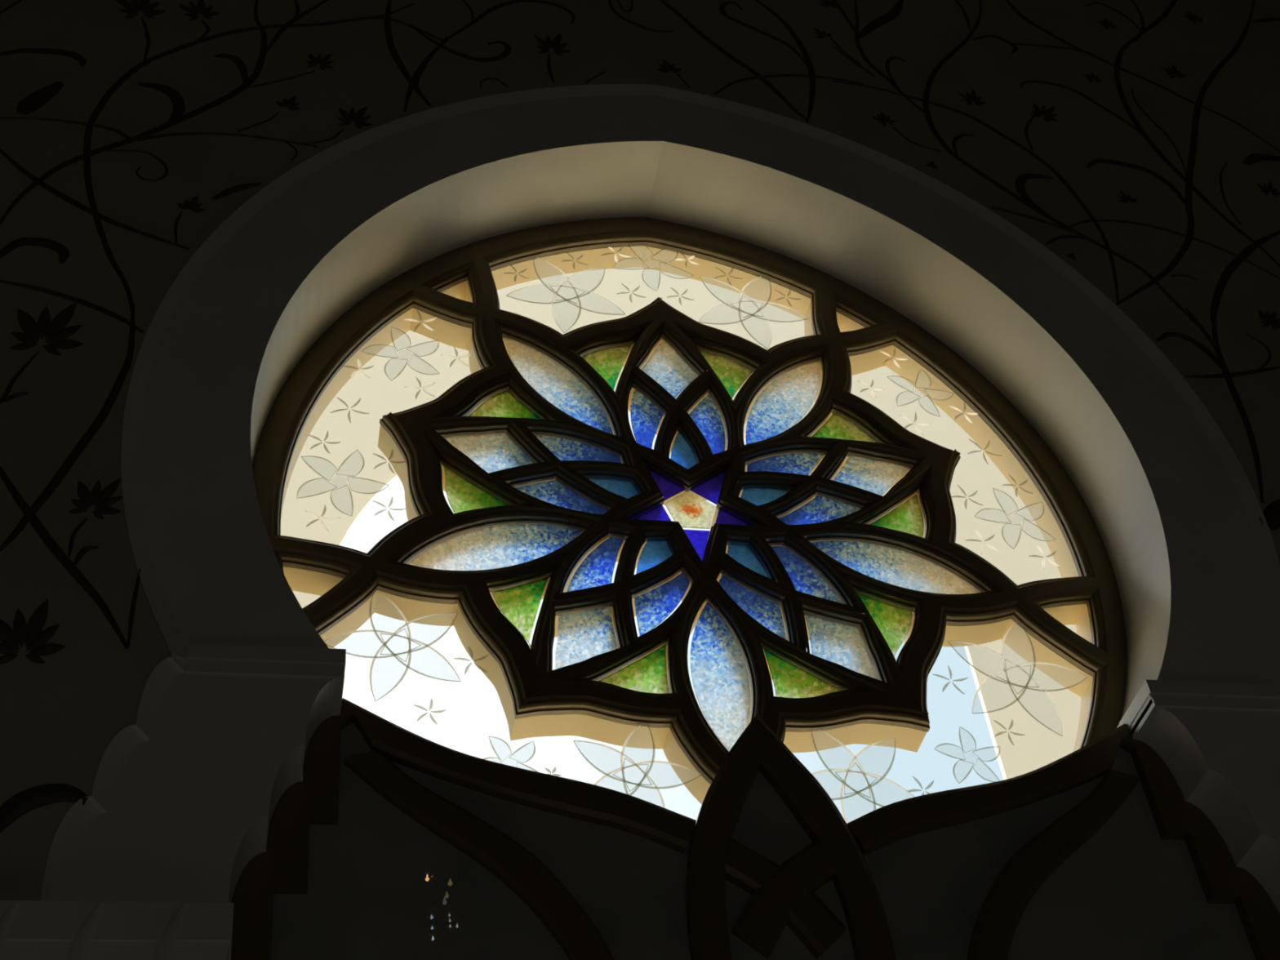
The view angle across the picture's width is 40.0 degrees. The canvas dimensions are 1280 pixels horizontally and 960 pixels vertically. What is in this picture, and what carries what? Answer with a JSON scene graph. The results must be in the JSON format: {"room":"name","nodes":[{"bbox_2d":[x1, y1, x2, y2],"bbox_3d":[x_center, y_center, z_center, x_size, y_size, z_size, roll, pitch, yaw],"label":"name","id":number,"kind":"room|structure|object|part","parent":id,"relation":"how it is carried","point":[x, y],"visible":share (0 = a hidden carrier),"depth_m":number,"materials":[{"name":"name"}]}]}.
{"room":"mosque","nodes":[
{"label":"mosque","id":0,"kind":"room"},
{"bbox_2d":[0,0,1279,901],"bbox_3d":[0.148,-0.689,8.861,21.000,16.450,0.999,3,-45,-12],"label":"wall","id":1,"kind":"structure","parent":0,"point":[1137,142],"depth_m":9.11,"materials":[{"name":"black paint"}]},
{"bbox_2d":[0,598,66,664],"bbox_3d":[-2.185,0.532,6.289,0.305,0.343,0.010,3,-45,-12],"label":"flower","id":2,"kind":"object","parent":1,"relation":"on","point":[33,631],"depth_m":6.29,"materials":[{"name":"black paint"}]},
{"bbox_2d":[8,302,84,355],"bbox_3d":[-2.481,-0.653,7.408,0.333,0.379,0.010,3,-45,-12],"label":"flower","id":3,"kind":"object","parent":1,"relation":"on","point":[34,328],"depth_m":7.39,"materials":[{"name":"black stone"}]},
{"bbox_2d":[68,477,123,519],"bbox_3d":[-2.093,0.061,6.789,0.221,0.248,0.010,3,-45,-12],"label":"flower","id":4,"kind":"object","parent":1,"relation":"on","point":[89,498],"depth_m":6.78,"materials":[{"name":"black paint"}]},
{"bbox_2d":[0,888,234,959],"bbox_3d":[-2.040,3.044,3.946,1.966,4.750,0.360,3,-45,-12],"label":"pilaster","id":5,"kind":"object","parent":1,"relation":"attached to","point":[73,924],"visible":1,"depth_m":5.49,"materials":[{"name":"white stone"}]},
{"bbox_2d":[116,0,166,18],"bbox_3d":[-2.622,-2.507,9.245,0.282,0.316,0.010,-2,-44,-17],"label":"flower","id":6,"kind":"object","parent":1,"relation":"on","point":[126,9],"depth_m":9.21,"materials":[{"name":"black paint"}]},
{"bbox_2d":[177,195,204,212],"bbox_3d":[-2.072,-1.291,8.162,0.151,0.144,0.010,13,-46,-1],"label":"flower","id":7,"kind":"object","parent":1,"relation":"on","point":[185,203],"depth_m":8.15,"materials":[{"name":"black stone"}]},
{"bbox_2d":[177,0,219,20],"bbox_3d":[-2.335,-2.504,9.318,0.223,0.250,0.010,-8,-42,-22],"label":"flower","id":8,"kind":"object","parent":1,"relation":"on","point":[188,10],"depth_m":9.30,"materials":[{"name":"black stone"}]},
{"bbox_2d":[275,95,301,110],"bbox_3d":[-1.759,-1.911,8.873,0.151,0.144,0.010,18,-46,4],"label":"flower","id":9,"kind":"object","parent":1,"relation":"on","point":[282,102],"depth_m":8.86,"materials":[{"name":"black paint"}]},
{"bbox_2d":[306,53,334,70],"bbox_3d":[-1.667,-2.194,9.183,0.166,0.187,0.010,3,-45,-12],"label":"flower","id":10,"kind":"object","parent":1,"relation":"on","point":[314,61],"depth_m":9.17,"materials":[{"name":"black paint"}]},
{"bbox_2d":[337,106,373,128],"bbox_3d":[-1.437,-1.843,8.890,0.199,0.227,0.010,3,-45,-12],"label":"flower","id":11,"kind":"object","parent":1,"relation":"on","point":[348,117],"depth_m":8.88,"materials":[{"name":"black stone"}]},
{"bbox_2d":[534,33,571,55],"bbox_3d":[-0.479,-2.421,9.730,0.235,0.264,0.010,8,-46,-7],"label":"flower","id":12,"kind":"object","parent":1,"relation":"on","point":[545,44],"depth_m":9.71,"materials":[{"name":"black stone"}]},
{"bbox_2d":[40,84,1279,914],"bbox_3d":[0.503,1.605,6.487,5.114,9.814,0.786,3,-45,-12],"label":"arch surround","id":13,"kind":"object","parent":1,"relation":"attached to","point":[184,797],"visible":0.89,"depth_m":8.06,"materials":[{"name":"paint"}]},
{"bbox_3d":[-1.384,0.755,6.505,0.566,0.124,0.292,3,-45,-12],"label":"impost moulding","id":14,"kind":"part","parent":13,"relation":"part of","materials":[{"name":"white stone"}]},
{"bbox_2d":[252,217,1127,823],"bbox_3d":[0.246,0.289,8.109,4.044,4.647,0.228,3,-45,-12],"label":"window","id":15,"kind":"structure","parent":13,"relation":"attached to","point":[544,473],"depth_m":8.14,"materials":[{"name":"multicoloured glass"}]},
{"bbox_3d":[-0.747,0.029,8.039,0.392,0.384,0.008,3,-45,-12],"label":"green panel","id":16,"kind":"part","parent":15,"relation":"part of","materials":[{"name":"glass"}]},
{"bbox_3d":[-0.674,-0.344,8.434,0.487,0.272,0.008,3,-45,-12],"label":"green panel","id":17,"kind":"part","parent":15,"relation":"part of","materials":[{"name":"glass"}]},
{"bbox_3d":[-0.491,0.573,7.557,0.287,0.471,0.008,3,-45,-12],"label":"green panel","id":18,"kind":"part","parent":15,"relation":"part of","materials":[{"name":"glass"}]},
{"bbox_3d":[-0.131,-0.580,8.818,0.344,0.462,0.008,3,-45,-12],"label":"green panel","id":19,"kind":"part","parent":15,"relation":"part of","materials":[{"name":"glass"}]},
{"bbox_3d":[-0.062,0.784,7.458,0.418,0.308,0.008,3,-45,-12],"label":"green panel","id":20,"kind":"part","parent":15,"relation":"part of","materials":[{"name":"glass"}]},
{"bbox_3d":[0.416,-0.547,8.931,0.344,0.462,0.008,3,-45,-12],"label":"green panel","id":21,"kind":"part","parent":15,"relation":"part of","materials":[{"name":"glass"}]},
{"bbox_3d":[0.736,0.832,7.623,0.418,0.308,0.008,3,-45,-12],"label":"green panel","id":22,"kind":"part","parent":15,"relation":"part of","materials":[{"name":"glass"}]},
{"bbox_3d":[1.036,-0.242,8.788,0.487,0.272,0.008,3,-45,-12],"label":"green panel","id":23,"kind":"part","parent":15,"relation":"part of","materials":[{"name":"glass"}]},
{"bbox_3d":[1.113,0.668,7.889,0.287,0.471,0.008,3,-45,-12],"label":"green panel","id":24,"kind":"part","parent":15,"relation":"part of","materials":[{"name":"glass"}]},
{"bbox_3d":[1.217,0.145,8.445,0.392,0.384,0.008,3,-45,-12],"label":"green panel","id":25,"kind":"part","parent":15,"relation":"part of","materials":[{"name":"glass"}]},
{"bbox_2d":[231,697,1279,959],"bbox_3d":[0.728,2.982,5.007,3.936,5.749,0.090,3,-45,-12],"label":"door","id":26,"kind":"structure","parent":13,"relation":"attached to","point":[393,842],"depth_m":6.49,"materials":[{"name":"brown wood"}]},
{"bbox_3d":[-1.189,1.511,5.987,0.408,1.896,0.084,3,-45,-12],"label":"scalloped edge rail","id":27,"kind":"part","parent":26,"relation":"part of","materials":[{"name":"brown wood"}]},
{"bbox_3d":[-0.457,1.111,6.590,1.314,0.640,0.081,3,-45,-12],"label":"rail","id":28,"kind":"part","parent":26,"relation":"part of","materials":[{"name":"brown wood"}]},
{"bbox_3d":[1.401,1.220,6.974,1.320,0.642,0.081,3,-45,-12],"label":"rail","id":29,"kind":"part","parent":26,"relation":"part of","materials":[{"name":"brown wood"}]},
{"bbox_3d":[2.254,1.715,6.699,0.408,1.896,0.084,3,-45,-12],"label":"scalloped edge rail","id":30,"kind":"part","parent":26,"relation":"part of","materials":[{"name":"brown wood"}]},
{"bbox_3d":[2.313,0.975,7.269,0.566,0.124,0.292,3,-45,-12],"label":"impost moulding","id":31,"kind":"part","parent":13,"relation":"part of","materials":[{"name":"white stone"}]},
{"bbox_2d":[657,58,681,72],"bbox_3d":[0.150,-2.311,9.787,0.163,0.156,0.010,-6,-42,-20],"label":"flower","id":32,"kind":"object","parent":1,"relation":"on","point":[664,65],"depth_m":9.79,"materials":[{"name":"black paint"}]},
{"bbox_2d":[813,27,831,38],"bbox_3d":[1.073,-2.634,10.359,0.121,0.132,0.010,3,-45,-12],"label":"flower","id":33,"kind":"object","parent":1,"relation":"on","point":[819,33],"depth_m":10.36,"materials":[{"name":"black paint"}]},
{"bbox_2d":[818,0,839,7],"bbox_3d":[1.135,-2.901,10.646,0.151,0.144,0.010,-3,-44,-17],"label":"flower","id":34,"kind":"object","parent":1,"relation":"on","point":[822,3],"depth_m":10.62,"materials":[{"name":"black paint"}]},
{"bbox_2d":[871,111,895,126],"bbox_3d":[1.359,-2.024,9.819,0.141,0.158,0.010,-10,-41,-24],"label":"flower","id":35,"kind":"object","parent":1,"relation":"on","point":[878,118],"depth_m":9.81,"materials":[{"name":"black paint"}]},
{"bbox_2d":[925,160,938,168],"bbox_3d":[1.594,-1.723,9.577,0.088,0.084,0.010,16,-46,2],"label":"flower","id":36,"kind":"object","parent":1,"relation":"on","point":[929,164],"depth_m":9.57,"materials":[{"name":"black paint"}]},
{"bbox_2d":[958,88,986,106],"bbox_3d":[1.921,-2.217,10.164,0.176,0.198,0.010,5,-45,-10],"label":"flower","id":37,"kind":"object","parent":1,"relation":"on","point":[966,97],"depth_m":10.16,"materials":[{"name":"black paint"}]},
{"bbox_2d":[1031,102,1057,122],"bbox_3d":[2.357,-2.139,10.201,0.200,0.224,0.010,25,-45,10],"label":"flower","id":38,"kind":"object","parent":1,"relation":"on","point":[1040,112],"depth_m":10.19,"materials":[{"name":"black stone"}]},
{"bbox_2d":[1066,253,1076,260],"bbox_3d":[2.257,-1.174,9.199,0.066,0.071,0.010,3,-45,-12],"label":"flower","id":39,"kind":"object","parent":1,"relation":"on","point":[1069,256],"depth_m":9.19,"materials":[{"name":"black stone"}]},
{"bbox_2d":[1081,71,1102,83],"bbox_3d":[2.724,-2.433,10.596,0.129,0.145,0.010,1,-45,-14],"label":"flower","id":40,"kind":"object","parent":1,"relation":"on","point":[1087,77],"depth_m":10.59,"materials":[{"name":"black paint"}]},
{"bbox_2d":[1096,17,1116,29],"bbox_3d":[2.950,-2.893,11.122,0.141,0.158,0.010,-5,-43,-19],"label":"flower","id":41,"kind":"object","parent":1,"relation":"on","point":[1101,23],"depth_m":11.11,"materials":[{"name":"black paint"}]},
{"bbox_2d":[1118,190,1137,203],"bbox_3d":[2.677,-1.571,9.713,0.138,0.132,0.010,-7,-42,-21],"label":"flower","id":42,"kind":"object","parent":1,"relation":"on","point":[1124,196],"depth_m":9.71,"materials":[{"name":"black paint"}]},
{"bbox_2d":[1161,64,1186,78],"bbox_3d":[3.289,-2.526,10.841,0.164,0.185,0.010,3,-45,-12],"label":"flower","id":43,"kind":"object","parent":1,"relation":"on","point":[1168,71],"depth_m":10.83,"materials":[{"name":"black paint"}]},
{"bbox_2d":[1181,9,1203,23],"bbox_3d":[3.580,-3.011,11.409,0.153,0.171,0.010,-14,-39,-26],"label":"flower","id":44,"kind":"object","parent":1,"relation":"on","point":[1188,16],"depth_m":11.40,"materials":[{"name":"black paint"}]},
{"bbox_2d":[1256,182,1279,196],"bbox_3d":[3.598,-1.671,10.060,0.144,0.164,0.010,3,-45,-12],"label":"flower","id":45,"kind":"object","parent":1,"relation":"on","point":[1263,188],"depth_m":10.05,"materials":[{"name":"black stone"}]},
{"bbox_2d":[1257,309,1279,326],"bbox_3d":[3.266,-0.842,9.133,0.152,0.155,0.010,3,-45,-12],"label":"flower","id":46,"kind":"object","parent":1,"relation":"on","point":[1266,317],"depth_m":9.13,"materials":[{"name":"black paint"}]},
{"bbox_2d":[280,267,1080,780],"bbox_3d":[0.429,2.303,10.355,22.500,14.500,0.045,3,-45,-12],"label":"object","id":47,"kind":"structure","parent":0,"point":[340,465],"depth_m":12.81,"materials":[{"name":"beige stone"}]}
]}

